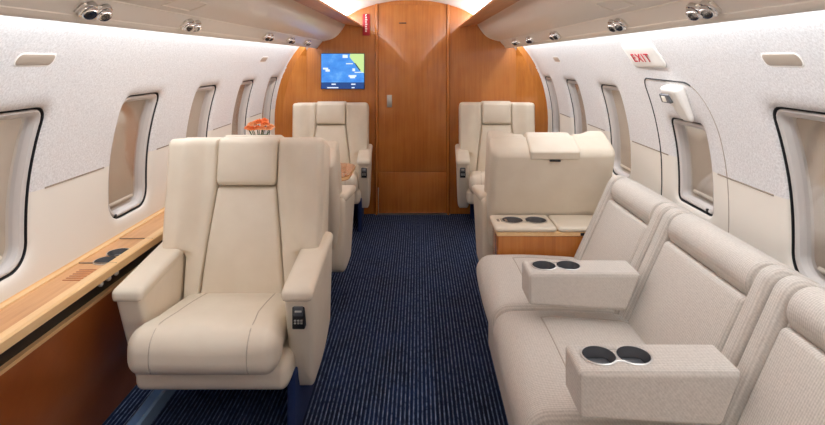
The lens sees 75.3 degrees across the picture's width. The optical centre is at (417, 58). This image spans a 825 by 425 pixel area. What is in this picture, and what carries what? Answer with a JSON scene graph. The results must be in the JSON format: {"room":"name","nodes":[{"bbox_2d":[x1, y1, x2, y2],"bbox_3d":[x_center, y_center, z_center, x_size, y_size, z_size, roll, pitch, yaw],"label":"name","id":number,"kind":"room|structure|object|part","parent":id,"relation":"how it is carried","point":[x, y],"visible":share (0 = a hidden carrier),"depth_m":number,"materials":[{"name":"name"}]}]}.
{"room":"aircraft cabin","nodes":[
{"label":"aircraft cabin","id":0,"kind":"room"},
{"bbox_2d":[0,15,307,302],"bbox_3d":[-1.097,0.590,1.600,0.408,1.600,6.400,0,0,0],"label":"wall","id":1,"kind":"structure","parent":0,"point":[81,95],"depth_m":2.03,"materials":[{"name":"white plastic"}]},
{"bbox_2d":[0,107,43,280],"bbox_3d":[-1.290,0.422,1.620,0.119,0.533,0.318,0,0,0],"label":"window","id":2,"kind":"structure","parent":1,"relation":"in","point":[20,129],"depth_m":1.75,"materials":[{"name":"beige plastic"}]},
{"bbox_2d":[0,118,20,255],"bbox_3d":[-1.318,0.422,1.620,0.059,0.473,0.258,0,0,0],"label":"shade","id":3,"kind":"object","parent":2,"relation":"attached to","point":[10,130],"depth_m":1.75,"materials":[{"name":"beige plastic"}]},
{"bbox_2d":[13,53,55,66],"bbox_3d":[-1.143,0.002,1.600,0.028,0.042,0.166,0,0,0],"label":"wall plate","id":4,"kind":"object","parent":1,"relation":"attached to","point":[24,59],"visible":1,"depth_m":1.59,"materials":[{"name":"beige plastic"}]},
{"bbox_2d":[45,167,103,188],"bbox_3d":[-1.281,0.442,2.007,0.006,0.006,0.345,0,0,0],"label":"trim","id":5,"kind":"structure","parent":1,"relation":"attached to","point":[102,167],"depth_m":1.98,"materials":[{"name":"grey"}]},
{"bbox_2d":[108,92,158,218],"bbox_3d":[-1.290,0.422,2.400,0.119,0.533,0.328,0,0,0],"label":"window","id":6,"kind":"structure","parent":1,"relation":"in","point":[127,177],"depth_m":2.47,"materials":[{"name":"beige plastic"}]},
{"bbox_3d":[-1.336,0.635,2.400,0.014,0.014,0.190,0,0,0],"label":"shade pull","id":7,"kind":"part","parent":6,"relation":"part of","materials":[{"name":"beige plastic"}]},
{"bbox_2d":[109,100,144,208],"bbox_3d":[-1.318,0.422,2.400,0.059,0.473,0.268,0,0,0],"label":"shade","id":8,"kind":"object","parent":6,"relation":"attached to","point":[127,156],"depth_m":2.46,"materials":[{"name":"beige plastic"}]},
{"bbox_2d":[0,0,362,47],"bbox_3d":[-0.770,-0.233,1.598,0.560,0.274,6.396,0,0,0],"label":"overhead panel","id":9,"kind":"object","parent":1,"relation":"attached to","point":[316,21],"visible":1,"depth_m":2.18,"materials":[{"name":"beige plastic"}]},
{"bbox_2d":[73,1,112,20],"bbox_3d":[-0.870,-0.128,1.440,0.051,0.049,0.132,0,0,0],"label":"light","id":10,"kind":"object","parent":9,"relation":"attached to","point":[90,10],"visible":1,"depth_m":1.41,"materials":[{"name":"silver plastic"}]},
{"bbox_3d":[-0.872,-0.132,1.440,0.030,0.025,0.132,0,0,0],"label":"plate","id":11,"kind":"part","parent":10,"relation":"part of","materials":[{"name":"silver metal"}]},
{"bbox_2d":[180,19,201,31],"bbox_3d":[-0.870,-0.128,2.050,0.051,0.049,0.132,0,0,0],"label":"light","id":12,"kind":"object","parent":9,"relation":"attached to","point":[188,25],"visible":1,"depth_m":2.01,"materials":[{"name":"silver plastic"}]},
{"bbox_2d":[262,33,273,40],"bbox_3d":[-0.870,-0.128,3.100,0.051,0.049,0.132,0,0,0],"label":"light","id":13,"kind":"object","parent":9,"relation":"attached to","point":[267,37],"visible":0.98,"depth_m":3.06,"materials":[{"name":"silver metal"}]},
{"bbox_2d":[286,36,294,43],"bbox_3d":[-0.870,-0.128,3.650,0.051,0.049,0.132,0,0,0],"label":"light","id":14,"kind":"object","parent":9,"relation":"attached to","point":[291,40],"visible":0.99,"depth_m":3.61,"materials":[{"name":"silver metal"}]},
{"bbox_2d":[303,39,310,45],"bbox_3d":[-0.870,-0.128,4.200,0.051,0.049,0.132,0,0,0],"label":"light","id":15,"kind":"object","parent":9,"relation":"attached to","point":[307,42],"visible":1,"depth_m":4.16,"materials":[{"name":"silver metal"}]},
{"bbox_2d":[186,85,215,137],"bbox_3d":[-1.290,0.422,3.130,0.119,0.533,0.318,0,0,0],"label":"window","id":16,"kind":"structure","parent":1,"relation":"in","point":[201,106],"depth_m":3.25,"materials":[{"name":"beige plastic"}]},
{"bbox_2d":[186,91,204,137],"bbox_3d":[-1.318,0.422,3.130,0.059,0.473,0.258,0,0,0],"label":"shade","id":17,"kind":"object","parent":16,"relation":"attached to","point":[196,122],"depth_m":3.21,"materials":[{"name":"beige plastic"}]},
{"bbox_3d":[-1.293,0.422,3.130,0.112,0.520,0.305,0,0,0],"label":"frame","id":18,"kind":"part","parent":16,"relation":"part of","materials":[{"name":"grey plastic"}]},
{"bbox_2d":[232,80,252,134],"bbox_3d":[-1.290,0.422,3.870,0.119,0.533,0.318,0,0,0],"label":"window","id":19,"kind":"structure","parent":1,"relation":"in","point":[240,109],"depth_m":4.00,"materials":[{"name":"beige plastic"}]},
{"bbox_2d":[232,85,244,134],"bbox_3d":[-1.318,0.422,3.870,0.059,0.473,0.258,0,0,0],"label":"shade","id":20,"kind":"object","parent":19,"relation":"attached to","point":[238,122],"depth_m":3.99,"materials":[{"name":"beige plastic"}]},
{"bbox_3d":[-1.293,0.422,3.870,0.112,0.520,0.305,0,0,0],"label":"frame","id":21,"kind":"part","parent":19,"relation":"part of","materials":[{"name":"grey plastic"}]},
{"bbox_2d":[260,57,267,61],"bbox_3d":[-1.143,0.002,3.970,0.028,0.042,0.166,0,0,0],"label":"wall plate","id":22,"kind":"object","parent":1,"relation":"attached to","point":[263,59],"visible":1,"depth_m":3.96,"materials":[{"name":"beige plastic"}]},
{"bbox_2d":[262,77,276,134],"bbox_3d":[-1.290,0.422,4.560,0.119,0.533,0.278,0,0,0],"label":"window","id":23,"kind":"structure","parent":1,"relation":"in","point":[266,109],"depth_m":4.67,"materials":[{"name":"beige plastic"}]},
{"bbox_2d":[262,81,269,134],"bbox_3d":[-1.318,0.422,4.560,0.059,0.473,0.218,0,0,0],"label":"shade","id":24,"kind":"object","parent":23,"relation":"attached to","point":[266,105],"depth_m":4.67,"materials":[{"name":"beige plastic"}]},
{"bbox_2d":[102,214,508,424],"bbox_3d":[-0.060,1.415,1.625,2.600,0.050,6.450,0,0,0],"label":"floor","id":25,"kind":"structure","parent":0,"point":[407,339],"depth_m":2.55,"materials":[{"name":"blue carpet"}]},
{"bbox_2d":[0,207,164,424],"bbox_3d":[-1.199,1.067,1.575,0.172,0.645,6.310,0,0,0],"label":"console","id":26,"kind":"object","parent":25,"relation":"on","point":[63,342],"visible":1,"depth_m":1.82,"materials":[{"name":"brown wood"}]},
{"bbox_3d":[-1.188,1.129,1.575,0.073,0.522,6.310,0,0,0],"label":"panel","id":27,"kind":"part","parent":26,"relation":"part of","materials":[{"name":"brown wood"}]},
{"bbox_2d":[93,248,129,264],"bbox_3d":[-1.170,0.768,2.050,0.089,0.030,0.174,0,0,0],"label":"cup holder","id":28,"kind":"object","parent":26,"relation":"on","point":[112,256],"depth_m":2.04,"materials":[{"name":"black metal"}]},
{"bbox_2d":[126,390,175,424],"bbox_3d":[-1.045,1.361,1.750,0.060,0.054,1.700,0,0,0],"label":"floor track","id":29,"kind":"object","parent":25,"relation":"on","point":[148,411],"visible":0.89,"depth_m":2.08,"materials":[{"name":"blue metal"}]},
{"bbox_2d":[112,135,332,424],"bbox_3d":[-0.715,0.860,2.100,0.702,1.060,0.740,0,0,0],"label":"seat","id":30,"kind":"object","parent":25,"relation":"on","point":[235,293],"visible":1,"depth_m":2.15,"materials":[{"name":"beige leather"}]},
{"bbox_3d":[-1.010,0.990,2.100,0.101,0.460,0.473,0,0,0],"label":"arm panel","id":31,"kind":"part","parent":30,"relation":"part of","materials":[{"name":"beige leather"}]},
{"bbox_2d":[127,293,287,374],"bbox_3d":[-0.715,0.976,1.974,0.506,0.172,0.487,0,0,0],"label":"cushion","id":32,"kind":"object","parent":30,"relation":"on","point":[177,333],"depth_m":1.77,"materials":[{"name":"beige leather"}]},
{"bbox_3d":[-0.715,0.770,2.247,0.353,0.472,0.174,0,0,0],"label":"panel","id":33,"kind":"part","parent":30,"relation":"part of","materials":[{"name":"beige leather"}]},
{"bbox_3d":[-0.418,0.897,1.908,0.044,0.095,0.078,0,0,0],"label":"control panel","id":34,"kind":"part","parent":30,"relation":"part of","materials":[{"name":"black plastic"}]},
{"bbox_3d":[-0.455,1.258,2.117,0.030,0.265,0.400,0,0,0],"label":"plinth panel","id":35,"kind":"part","parent":30,"relation":"part of","materials":[{"name":"blue carpet"}]},
{"bbox_3d":[-0.420,0.990,2.100,0.101,0.460,0.473,0,0,0],"label":"arm panel","id":36,"kind":"part","parent":30,"relation":"part of","materials":[{"name":"beige leather"}]},
{"bbox_2d":[292,101,372,231],"bbox_3d":[-0.736,0.878,4.439,0.702,1.023,0.682,0,0,-3],"label":"seat","id":37,"kind":"object","parent":25,"relation":"on","point":[343,122],"visible":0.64,"depth_m":4.52,"materials":[{"name":"beige leather"}]},
{"bbox_3d":[-0.744,0.780,4.588,0.353,0.440,0.146,0,0,-3],"label":"panel","id":38,"kind":"part","parent":37,"relation":"part of","materials":[{"name":"beige leather"}]},
{"bbox_2d":[342,171,357,191],"bbox_3d":[-0.731,0.976,4.341,0.506,0.172,0.487,0,0,-3],"label":"cushion","id":39,"kind":"object","parent":37,"relation":"on","point":[353,180],"depth_m":4.14,"materials":[{"name":"beige leather"}]},
{"bbox_3d":[-0.736,1.258,4.660,0.464,0.265,0.030,0,0,-3],"label":"plinth panel","id":40,"kind":"part","parent":37,"relation":"part of","materials":[{"name":"blue carpet"}]},
{"bbox_3d":[-0.479,1.258,4.498,0.030,0.265,0.400,0,0,-3],"label":"plinth panel","id":41,"kind":"part","parent":37,"relation":"part of","materials":[{"name":"blue carpet"}]},
{"bbox_3d":[-0.431,0.897,4.292,0.044,0.095,0.078,0,0,-3],"label":"control panel","id":42,"kind":"part","parent":37,"relation":"part of","materials":[{"name":"black plastic"}]},
{"bbox_3d":[-0.444,0.990,4.484,0.101,0.460,0.473,0,0,-3],"label":"arm panel","id":43,"kind":"part","parent":37,"relation":"part of","materials":[{"name":"beige leather"}]},
{"bbox_2d":[326,141,355,271],"bbox_3d":[-0.742,0.917,3.088,0.702,0.946,0.857,0,0,0],"label":"seat","id":44,"kind":"object","parent":25,"relation":"on","point":[341,197],"visible":0.24,"depth_m":2.91,"materials":[{"name":"beige leather"}]},
{"bbox_3d":[-0.448,0.990,3.147,0.101,0.460,0.473,0,0,0],"label":"arm panel","id":45,"kind":"part","parent":44,"relation":"part of","materials":[{"name":"beige leather"}]},
{"bbox_2d":[340,163,354,180],"bbox_3d":[-0.765,1.066,3.580,0.659,0.648,0.486,0,0,0],"label":"table","id":46,"kind":"object","parent":25,"relation":"on","point":[347,169],"visible":0.08,"depth_m":3.56,"materials":[{"name":"brown wood"}]},
{"bbox_2d":[244,118,274,134],"bbox_3d":[-1.038,0.564,3.494,0.197,0.356,0.157,0,0,0],"label":"flower arrangement","id":47,"kind":"object","parent":46,"relation":"on","point":[250,126],"visible":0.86,"depth_m":3.46,"materials":[{"name":"orange plant"}]},
{"bbox_2d":[455,101,534,218],"bbox_3d":[0.663,0.877,4.439,0.702,1.026,0.682,0,0,3],"label":"seat","id":48,"kind":"object","parent":25,"relation":"on","point":[476,119],"visible":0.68,"depth_m":4.52,"materials":[{"name":"beige leather"}]},
{"bbox_3d":[0.371,0.990,4.484,0.101,0.460,0.473,0,0,3],"label":"arm panel","id":49,"kind":"part","parent":48,"relation":"part of","materials":[{"name":"beige leather"}]},
{"bbox_3d":[0.358,0.897,4.292,0.044,0.095,0.078,0,0,3],"label":"control panel","id":50,"kind":"part","parent":48,"relation":"part of","materials":[{"name":"black plastic"}]},
{"bbox_3d":[0.687,1.258,4.659,0.464,0.265,0.030,0,0,3],"label":"plinth panel","id":51,"kind":"part","parent":48,"relation":"part of","materials":[{"name":"blue carpet"}]},
{"bbox_2d":[469,171,484,192],"bbox_3d":[0.658,0.976,4.341,0.506,0.172,0.487,0,0,3],"label":"cushion","id":52,"kind":"object","parent":48,"relation":"on","point":[475,177],"depth_m":4.14,"materials":[{"name":"beige leather"}]},
{"bbox_3d":[0.671,0.779,4.588,0.353,0.442,0.146,0,0,3],"label":"panel","id":53,"kind":"part","parent":48,"relation":"part of","materials":[{"name":"beige leather"}]},
{"bbox_2d":[490,215,592,256],"bbox_3d":[0.697,1.100,2.696,0.647,0.580,0.219,0,0,0],"label":"base cabinet","id":54,"kind":"object","parent":25,"relation":"on","point":[553,235],"visible":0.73,"depth_m":2.60,"materials":[{"name":"brown wood"}]},
{"bbox_3d":[0.524,0.827,2.696,0.302,0.026,0.219,0,0,0],"label":"lid","id":55,"kind":"part","parent":54,"relation":"part of","materials":[{"name":"beige leather"}]},
{"bbox_2d":[501,217,546,223],"bbox_3d":[0.535,0.834,2.700,0.231,0.046,0.113,0,0,0],"label":"cup holder","id":56,"kind":"object","parent":54,"relation":"on","point":[504,220],"depth_m":2.73,"materials":[{"name":"black metal"}]},
{"bbox_3d":[0.850,0.827,2.696,0.340,0.026,0.219,0,0,0],"label":"lid","id":57,"kind":"part","parent":54,"relation":"part of","materials":[{"name":"beige leather"}]},
{"bbox_2d":[472,131,614,260],"bbox_3d":[0.692,0.891,3.104,0.702,0.999,0.846,0,0,0],"label":"seat","id":58,"kind":"object","parent":25,"relation":"on","point":[533,173],"visible":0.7,"depth_m":2.76,"materials":[{"name":"beige leather"}]},
{"bbox_3d":[0.398,0.990,3.156,0.101,0.460,0.473,0,0,0],"label":"arm panel","id":59,"kind":"part","parent":58,"relation":"part of","materials":[{"name":"beige leather"}]},
{"bbox_2d":[476,175,824,424],"bbox_3d":[0.675,0.962,1.685,0.807,0.816,1.789,0,0,0],"label":"sofa","id":60,"kind":"object","parent":25,"relation":"on","point":[660,314],"visible":1,"depth_m":1.56,"materials":[{"name":"fabric"}]},
{"bbox_2d":[476,254,614,335],"bbox_3d":[0.536,1.008,2.297,0.528,0.195,0.564,0,0,0],"label":"seat cushion","id":61,"kind":"object","parent":60,"relation":"on","point":[499,277],"depth_m":2.21,"materials":[{"name":"fabric"}]},
{"bbox_3d":[0.502,0.752,1.945,0.180,0.007,0.092,0,0,0],"label":"cup plate","id":62,"kind":"part","parent":60,"relation":"part of","materials":[{"name":"silver metal"}]},
{"bbox_3d":[0.584,0.818,1.942,0.393,0.136,0.134,0,0,0],"label":"folding arm","id":63,"kind":"part","parent":60,"relation":"part of","materials":[{"name":"fabric"}]},
{"bbox_2d":[493,311,700,424],"bbox_3d":[0.536,1.008,1.702,0.528,0.195,0.614,0,0,0],"label":"seat cushion","id":64,"kind":"object","parent":60,"relation":"on","point":[530,346],"depth_m":1.71,"materials":[{"name":"fabric"}]},
{"bbox_3d":[0.853,0.848,2.297,0.238,0.385,0.430,0,0,0],"label":"panel","id":65,"kind":"part","parent":60,"relation":"part of","materials":[{"name":"fabric"}]},
{"bbox_3d":[0.502,0.752,1.355,0.180,0.007,0.092,0,0,0],"label":"cup plate","id":66,"kind":"part","parent":60,"relation":"part of","materials":[{"name":"silver metal"}]},
{"bbox_3d":[0.584,0.818,1.352,0.393,0.136,0.134,0,0,0],"label":"folding arm","id":67,"kind":"part","parent":60,"relation":"part of","materials":[{"name":"fabric"}]},
{"bbox_3d":[0.853,0.848,1.702,0.238,0.385,0.480,0,0,0],"label":"panel","id":68,"kind":"part","parent":60,"relation":"part of","materials":[{"name":"fabric"}]},
{"bbox_3d":[0.853,0.848,1.091,0.238,0.385,0.462,0,0,0],"label":"panel","id":69,"kind":"part","parent":60,"relation":"part of","materials":[{"name":"fabric"}]},
{"bbox_2d":[321,0,490,15],"bbox_3d":[-0.060,-0.436,1.600,1.380,0.188,6.400,0,0,0],"label":"ceiling","id":70,"kind":"structure","parent":0,"point":[347,7],"depth_m":4.40,"materials":[{"name":"white"}]},
{"bbox_2d":[274,0,547,213],"bbox_3d":[-0.060,0.410,4.799,2.426,1.960,0.122,0,0,0],"label":"wall","id":71,"kind":"structure","parent":0,"point":[482,68],"depth_m":4.80,"materials":[{"name":"brown wood"}]},
{"bbox_2d":[321,53,364,88],"bbox_3d":[-0.671,0.109,4.782,0.390,0.321,0.036,0,0,0],"label":"wall screen","id":72,"kind":"object","parent":71,"relation":"attached to","point":[338,70],"visible":1,"depth_m":4.77,"materials":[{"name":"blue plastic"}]},
{"bbox_2d":[363,14,369,35],"bbox_3d":[-0.463,-0.306,4.782,0.064,0.192,0.013,0,0,0],"label":"tag","id":73,"kind":"object","parent":71,"relation":"attached to","point":[366,17],"visible":1,"depth_m":4.79,"materials":[{"name":"red plastic"}]},
{"bbox_2d":[375,4,449,214],"bbox_3d":[-0.050,0.448,4.785,0.674,1.885,0.038,0,0,0],"label":"door","id":74,"kind":"structure","parent":71,"relation":"in","point":[412,42],"depth_m":4.79,"materials":[{"name":"brown wood"}]},
{"bbox_2d":[514,10,824,269],"bbox_3d":[0.977,0.590,1.600,0.408,1.600,6.400,0,0,0],"label":"wall","id":75,"kind":"structure","parent":0,"point":[723,62],"depth_m":1.94,"materials":[{"name":"white plastic"}]},
{"bbox_2d":[545,76,559,131],"bbox_3d":[1.169,0.420,4.560,0.121,0.538,0.278,0,0,0],"label":"window","id":76,"kind":"structure","parent":75,"relation":"in","point":[553,97],"depth_m":4.67,"materials":[{"name":"beige plastic"}]},
{"bbox_2d":[552,81,559,131],"bbox_3d":[1.197,0.420,4.560,0.061,0.478,0.218,0,0,0],"label":"shade","id":77,"kind":"object","parent":76,"relation":"attached to","point":[555,108],"depth_m":4.67,"materials":[{"name":"beige plastic"}]},
{"bbox_2d":[566,79,586,133],"bbox_3d":[1.169,0.420,3.870,0.121,0.538,0.318,0,0,0],"label":"window","id":78,"kind":"structure","parent":75,"relation":"in","point":[580,125],"depth_m":4.00,"materials":[{"name":"beige plastic"}]},
{"bbox_3d":[1.172,0.420,3.870,0.114,0.525,0.305,0,0,0],"label":"frame","id":79,"kind":"part","parent":78,"relation":"part of","materials":[{"name":"grey plastic"}]},
{"bbox_2d":[575,84,586,132],"bbox_3d":[1.197,0.420,3.870,0.061,0.478,0.258,0,0,0],"label":"shade","id":80,"kind":"object","parent":78,"relation":"attached to","point":[580,117],"depth_m":4.00,"materials":[{"name":"beige plastic"}]},
{"bbox_2d":[601,84,630,177],"bbox_3d":[1.169,0.420,3.110,0.121,0.538,0.318,0,0,0],"label":"window","id":81,"kind":"structure","parent":75,"relation":"in","point":[619,130],"depth_m":3.21,"materials":[{"name":"beige plastic"}]},
{"bbox_2d":[612,90,630,172],"bbox_3d":[1.197,0.420,3.110,0.061,0.478,0.258,0,0,0],"label":"shade","id":82,"kind":"object","parent":81,"relation":"attached to","point":[621,146],"depth_m":3.20,"materials":[{"name":"beige plastic"}]},
{"bbox_2d":[459,0,824,47],"bbox_3d":[0.650,-0.233,1.598,0.560,0.274,6.396,0,0,0],"label":"overhead panel","id":83,"kind":"object","parent":75,"relation":"attached to","point":[504,21],"visible":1,"depth_m":2.12,"materials":[{"name":"beige plastic"}]},
{"bbox_2d":[512,39,519,45],"bbox_3d":[0.750,-0.128,4.100,0.051,0.049,0.132,0,0,0],"label":"light","id":84,"kind":"object","parent":83,"relation":"attached to","point":[514,41],"visible":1,"depth_m":4.06,"materials":[{"name":"silver plastic"}]},
{"bbox_2d":[525,36,534,43],"bbox_3d":[0.750,-0.128,3.570,0.051,0.049,0.132,0,0,0],"label":"light","id":85,"kind":"object","parent":83,"relation":"attached to","point":[529,39],"visible":1,"depth_m":3.53,"materials":[{"name":"silver plastic"}]},
{"bbox_2d":[549,31,560,39],"bbox_3d":[0.750,-0.128,2.920,0.051,0.049,0.132,0,0,0],"label":"light","id":86,"kind":"object","parent":83,"relation":"attached to","point":[554,35],"visible":0.98,"depth_m":2.88,"materials":[{"name":"silver plastic"}]},
{"bbox_2d":[607,18,628,31],"bbox_3d":[0.750,-0.128,2.010,0.051,0.049,0.132,0,0,0],"label":"light","id":87,"kind":"object","parent":83,"relation":"attached to","point":[618,24],"visible":0.99,"depth_m":1.97,"materials":[{"name":"silver plastic"}]},
{"bbox_2d":[686,0,721,20],"bbox_3d":[0.750,-0.128,1.410,0.051,0.049,0.132,0,0,0],"label":"light","id":88,"kind":"object","parent":83,"relation":"attached to","point":[706,9],"visible":1,"depth_m":1.38,"materials":[{"name":"silver plastic"}]},
{"bbox_3d":[0.752,-0.132,1.410,0.030,0.025,0.132,0,0,0],"label":"plate","id":89,"kind":"part","parent":88,"relation":"part of","materials":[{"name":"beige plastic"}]},
{"bbox_2d":[622,42,665,67],"bbox_3d":[1.004,-0.017,2.395,0.074,0.108,0.340,0,0,0],"label":"exit sign","id":90,"kind":"object","parent":75,"relation":"attached to","point":[645,54],"visible":1,"depth_m":2.36,"materials":[{"name":"white plastic"}]},
{"bbox_2d":[632,141,667,154],"bbox_3d":[1.161,0.445,2.688,0.006,0.006,0.415,0,0,0],"label":"trim","id":91,"kind":"structure","parent":75,"relation":"attached to","point":[632,141],"depth_m":2.68,"materials":[{"name":"grey"}]},
{"bbox_2d":[644,78,728,232],"bbox_3d":[1.105,0.488,2.278,0.131,0.804,0.562,0,0,0],"label":"door","id":92,"kind":"structure","parent":75,"relation":"in","point":[675,95],"depth_m":2.19,"materials":[{"name":"white plastic"}]},
{"bbox_3d":[1.083,0.184,2.236,0.086,0.148,0.139,0,0,0],"label":"handle","id":93,"kind":"part","parent":92,"relation":"part of","materials":[{"name":"white plastic"}]},
{"bbox_2d":[671,117,713,215],"bbox_3d":[1.186,0.448,2.275,0.087,0.373,0.298,0,0,0],"label":"window","id":94,"kind":"structure","parent":75,"relation":"in","point":[695,172],"depth_m":2.34,"materials":[{"name":"beige plastic"}]},
{"bbox_2d":[687,126,712,202],"bbox_3d":[1.212,0.448,2.275,0.030,0.313,0.238,0,0,0],"label":"shade","id":95,"kind":"object","parent":94,"relation":"attached to","point":[699,166],"depth_m":2.32,"materials":[{"name":"beige plastic"}]},
{"bbox_3d":[1.217,0.580,2.275,0.014,0.014,0.160,0,0,0],"label":"shade pull","id":96,"kind":"part","parent":94,"relation":"part of","materials":[{"name":"beige plastic"}]},
{"bbox_2d":[717,174,773,195],"bbox_3d":[1.161,0.445,1.907,0.006,0.006,0.325,0,0,0],"label":"trim","id":97,"kind":"structure","parent":75,"relation":"attached to","point":[717,174],"depth_m":1.89,"materials":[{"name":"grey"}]},
{"bbox_2d":[761,52,804,67],"bbox_3d":[1.024,0.002,1.505,0.028,0.042,0.166,0,0,0],"label":"wall plate","id":98,"kind":"object","parent":75,"relation":"attached to","point":[787,59],"visible":1,"depth_m":1.50,"materials":[{"name":"beige plastic"}]},
{"bbox_3d":[1.023,0.002,1.505,0.023,0.034,0.156,0,0,0],"label":"plate","id":99,"kind":"part","parent":98,"relation":"part of","materials":[{"name":"beige plastic"}]},
{"bbox_2d":[773,107,824,286],"bbox_3d":[1.168,0.417,1.525,0.123,0.543,0.328,0,0,0],"label":"window","id":100,"kind":"structure","parent":75,"relation":"in","point":[801,133],"depth_m":1.66,"materials":[{"name":"beige plastic"}]},
{"bbox_2d":[796,118,824,276],"bbox_3d":[1.196,0.417,1.525,0.062,0.483,0.268,0,0,0],"label":"shade","id":101,"kind":"object","parent":100,"relation":"attached to","point":[810,134],"depth_m":1.65,"materials":[{"name":"beige plastic"}]},
{"bbox_3d":[1.216,0.635,1.525,0.014,0.014,0.190,0,0,0],"label":"shade pull","id":102,"kind":"part","parent":100,"relation":"part of","materials":[{"name":"beige plastic"}]}
]}

